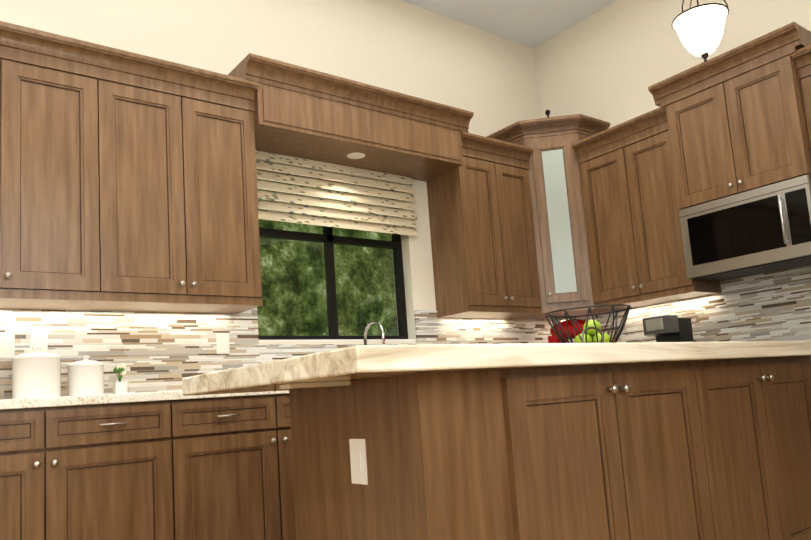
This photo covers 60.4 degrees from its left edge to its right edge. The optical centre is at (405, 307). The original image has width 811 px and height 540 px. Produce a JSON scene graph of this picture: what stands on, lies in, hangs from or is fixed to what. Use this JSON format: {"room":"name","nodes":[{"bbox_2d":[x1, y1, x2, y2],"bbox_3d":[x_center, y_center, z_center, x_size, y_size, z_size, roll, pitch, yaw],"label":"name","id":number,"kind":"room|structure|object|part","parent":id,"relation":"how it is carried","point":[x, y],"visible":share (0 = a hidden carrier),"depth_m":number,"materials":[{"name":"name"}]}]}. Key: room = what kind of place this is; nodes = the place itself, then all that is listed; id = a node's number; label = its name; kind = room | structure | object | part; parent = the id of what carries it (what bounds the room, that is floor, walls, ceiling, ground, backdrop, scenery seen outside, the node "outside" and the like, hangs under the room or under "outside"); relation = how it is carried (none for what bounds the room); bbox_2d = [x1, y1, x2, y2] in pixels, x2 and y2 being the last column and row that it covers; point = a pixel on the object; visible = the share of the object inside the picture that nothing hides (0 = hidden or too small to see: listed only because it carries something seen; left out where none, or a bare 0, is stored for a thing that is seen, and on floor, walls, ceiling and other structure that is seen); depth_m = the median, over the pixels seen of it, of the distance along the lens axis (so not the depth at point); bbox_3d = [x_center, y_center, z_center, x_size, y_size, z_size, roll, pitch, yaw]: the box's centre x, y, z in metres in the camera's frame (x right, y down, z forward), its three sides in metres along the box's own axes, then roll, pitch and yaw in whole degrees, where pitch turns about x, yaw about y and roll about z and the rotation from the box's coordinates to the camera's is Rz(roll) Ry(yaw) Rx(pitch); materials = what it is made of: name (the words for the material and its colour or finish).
{"room":"kitchen","nodes":[
{"label":"kitchen","id":0,"kind":"room"},
{"bbox_2d":[0,0,539,344],"bbox_3d":[-1.797,-0.472,3.604,7.900,3.740,0.200,2,-9,-37],"label":"wall","id":1,"kind":"structure","parent":0,"point":[488,79],"depth_m":4.83,"materials":[{"name":"beige paint"}]},
{"bbox_2d":[0,49,119,308],"bbox_3d":[-1.861,-0.589,3.221,0.887,1.080,0.350,2,-9,-37],"label":"upper cabinet","id":2,"kind":"object","parent":1,"relation":"attached to","point":[60,190],"depth_m":3.21,"materials":[{"name":"brown wood"}]},
{"bbox_2d":[100,73,263,308],"bbox_3d":[-1.263,-0.570,3.679,0.887,1.080,0.350,2,-9,-37],"label":"upper cabinet","id":3,"kind":"object","parent":1,"relation":"attached to","point":[130,205],"depth_m":3.57,"materials":[{"name":"brown wood"}]},
{"bbox_2d":[0,295,566,410],"bbox_3d":[-0.474,0.249,4.351,4.444,0.495,0.012,2,-9,-37],"label":"backsplash","id":4,"kind":"structure","parent":1,"relation":"attached to","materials":[{"name":"tile"}]},
{"bbox_2d":[256,169,415,341],"bbox_3d":[-0.475,-0.318,4.554,1.180,1.100,0.134,2,-9,-37],"label":"window","id":5,"kind":"structure","parent":1,"relation":"in","point":[328,238],"depth_m":4.57,"materials":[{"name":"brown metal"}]},
{"bbox_2d":[224,57,467,180],"bbox_3d":[-0.337,-1.141,4.464,1.510,0.366,0.406,2,-9,-37],"label":"window valance","id":6,"kind":"object","parent":1,"relation":"attached to","point":[304,116],"depth_m":4.27,"materials":[{"name":"brown wood"}]},
{"bbox_2d":[426,149,535,316],"bbox_3d":[0.570,-0.513,5.083,0.714,1.080,0.350,2,-9,-37],"label":"upper cabinet","id":7,"kind":"object","parent":1,"relation":"attached to","point":[482,254],"depth_m":4.89,"materials":[{"name":"brown wood"}]},
{"bbox_2d":[484,117,623,316],"bbox_3d":[1.161,-0.644,5.353,0.679,1.326,0.677,2,-9,-37],"label":"upper cabinet","id":8,"kind":"object","parent":1,"relation":"attached to","point":[554,151],"depth_m":5.15,"materials":[{"name":"brown wood"}]},
{"bbox_3d":[1.136,-0.646,5.147,0.292,1.220,0.053,-5,-8,7],"label":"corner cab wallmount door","id":9,"kind":"part","parent":8,"relation":"part of","materials":[{"name":"brown wood"}]},
{"bbox_2d":[402,0,615,48],"bbox_3d":[-0.597,-2.693,2.127,7.900,0.100,4.610,2,-9,-37],"label":"ceiling","id":10,"kind":"structure","parent":0,"point":[533,24],"depth_m":5.48,"materials":[{"name":"white paint"}]},
{"bbox_2d":[672,0,728,62],"bbox_3d":[1.261,-1.845,3.154,0.236,1.564,0.236,2,-9,-37],"label":"pendant light","id":11,"kind":"object","parent":10,"relation":"hanging from","point":[698,28],"visible":1,"depth_m":3.01,"materials":[{"name":"white glass"}]},
{"bbox_2d":[533,0,810,128],"bbox_3d":[2.652,-0.714,4.138,0.200,3.740,4.410,2,-9,-37],"label":"wall","id":12,"kind":"structure","parent":0,"point":[611,63],"depth_m":5.29,"materials":[{"name":"beige paint"}]},
{"bbox_2d":[588,125,723,304],"bbox_3d":[1.699,-0.614,4.921,0.350,1.080,0.776,2,-9,-37],"label":"upper cabinet","id":13,"kind":"object","parent":12,"relation":"attached to","point":[630,182],"depth_m":4.79,"materials":[{"name":"brown wood"}]},
{"bbox_2d":[660,45,810,196],"bbox_3d":[2.123,-1.037,4.327,0.420,0.730,0.790,2,-9,-37],"label":"upper cabinet","id":14,"kind":"object","parent":12,"relation":"attached to","point":[748,118],"depth_m":4.16,"materials":[{"name":"brown wood"}]},
{"bbox_2d":[672,157,810,284],"bbox_3d":[2.146,-0.489,4.243,0.459,0.514,0.778,2,-9,-37],"label":"upper cabinet","id":15,"kind":"object","parent":12,"relation":"attached to","point":[758,224],"depth_m":4.13,"materials":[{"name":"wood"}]},
{"bbox_2d":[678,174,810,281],"bbox_3d":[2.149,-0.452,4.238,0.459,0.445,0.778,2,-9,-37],"label":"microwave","id":16,"kind":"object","parent":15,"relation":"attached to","point":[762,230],"depth_m":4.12,"materials":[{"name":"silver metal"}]},
{"bbox_2d":[800,65,810,136],"bbox_3d":[2.644,-0.842,3.697,0.350,1.080,0.770,2,-9,-37],"label":"upper cabinet","id":17,"kind":"object","parent":12,"relation":"attached to","point":[805,74],"depth_m":3.92,"materials":[{"name":"brown wood"}]},
{"bbox_3d":[-0.361,1.112,1.665,7.900,0.100,4.710,2,-9,-37],"label":"floor","id":18,"kind":"structure","parent":0,"visible":0},
{"bbox_2d":[0,405,67,539],"bbox_3d":[-1.792,0.873,2.822,0.623,0.876,0.632,2,-9,-37],"label":"base cabinet","id":19,"kind":"object","parent":18,"relation":"on","point":[33,442],"depth_m":2.73,"materials":[{"name":"brown wood"}]},
{"bbox_2d":[68,401,195,539],"bbox_3d":[-1.398,0.885,3.123,0.641,0.876,0.632,2,-9,-37],"label":"base cabinet","id":20,"kind":"object","parent":18,"relation":"on","point":[130,466],"depth_m":2.95,"materials":[{"name":"brown wood"}]},
{"bbox_2d":[0,389,288,408],"bbox_3d":[-0.292,0.466,4.047,4.514,0.040,0.645,2,-9,-37],"label":"countertop","id":21,"kind":"structure","parent":20,"relation":"on","point":[161,394],"depth_m":2.93,"materials":[{"name":"beige stone"}]},
{"bbox_2d":[11,346,60,398],"bbox_3d":[-1.677,0.299,3.169,0.202,0.251,0.202,2,-9,-37],"label":"canister","id":22,"kind":"object","parent":21,"relation":"on","point":[36,372],"visible":0.88,"depth_m":3.09,"materials":[{"name":"white ceramic"}]},
{"bbox_2d":[67,356,103,395],"bbox_3d":[-1.515,0.330,3.302,0.161,0.203,0.161,2,-9,-37],"label":"canister","id":23,"kind":"object","parent":21,"relation":"on","point":[85,375],"visible":0.83,"depth_m":3.24,"materials":[{"name":"white ceramic"}]},
{"bbox_2d":[113,363,126,393],"bbox_3d":[-1.397,0.355,3.413,0.061,0.167,0.074,2,-9,-37],"label":"flower vase","id":24,"kind":"object","parent":21,"relation":"on","point":[119,387],"visible":0.98,"depth_m":3.40,"materials":[{"name":"white ceramic"}]},
{"bbox_2d":[363,320,386,385],"bbox_3d":[-0.163,0.281,4.401,0.127,0.401,0.238,2,-9,-37],"label":"kitchen faucet","id":25,"kind":"object","parent":21,"relation":"on","point":[370,323],"depth_m":4.38,"materials":[{"name":"silver metal"}]},
{"bbox_2d":[548,319,585,342],"bbox_3d":[1.281,0.295,5.310,0.262,0.409,0.386,2,-9,-37],"label":"stand mixer","id":26,"kind":"object","parent":21,"relation":"on","point":[553,338],"visible":0.15,"depth_m":5.28,"materials":[{"name":"red"}]},
{"bbox_2d":[642,315,693,341],"bbox_3d":[1.754,0.221,4.644,0.305,0.315,0.180,2,-9,-37],"label":"coffee maker","id":27,"kind":"object","parent":21,"relation":"on","point":[669,328],"visible":0.65,"depth_m":4.59,"materials":[{"name":"black plastic"}]},
{"bbox_2d":[192,393,295,539],"bbox_3d":[-0.996,0.897,3.432,0.646,0.876,0.632,2,-9,-37],"label":"base cabinet","id":28,"kind":"object","parent":18,"relation":"on","point":[243,484],"depth_m":3.25,"materials":[{"name":"brown wood"}]},
{"bbox_2d":[226,357,810,539],"bbox_3d":[0.662,0.659,2.486,2.360,0.869,0.713,2,-9,-37],"label":"kitchen island","id":29,"kind":"object","parent":18,"relation":"on","point":[630,441],"depth_m":2.03,"materials":[{"name":"brown wood"}]},
{"bbox_2d":[182,341,810,395],"bbox_3d":[0.573,0.218,2.661,2.510,0.060,1.060,2,-9,-37],"label":"island countertop","id":30,"kind":"structure","parent":29,"relation":"on","point":[352,361],"depth_m":1.83,"materials":[{"name":"beige stone"}]},
{"bbox_2d":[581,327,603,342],"bbox_3d":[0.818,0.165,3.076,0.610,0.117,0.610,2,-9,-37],"label":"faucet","id":31,"kind":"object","parent":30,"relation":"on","point":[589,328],"visible":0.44,"depth_m":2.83,"materials":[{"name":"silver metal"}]},
{"bbox_2d":[544,304,630,342],"bbox_3d":[0.813,0.105,3.084,0.378,0.184,0.378,2,-9,-37],"label":"fruit bowl","id":32,"kind":"object","parent":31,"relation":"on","point":[592,336],"visible":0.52,"depth_m":3.03,"materials":[{"name":"black metal"}]},
{"label":"outside","id":33,"kind":"structure","parent":0,"visible":0},
{"bbox_2d":[257,179,397,335],"bbox_3d":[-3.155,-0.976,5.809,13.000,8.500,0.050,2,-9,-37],"label":"trees","id":34,"kind":"object","parent":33,"point":[290,261],"depth_m":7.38,"materials":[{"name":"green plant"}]}
]}

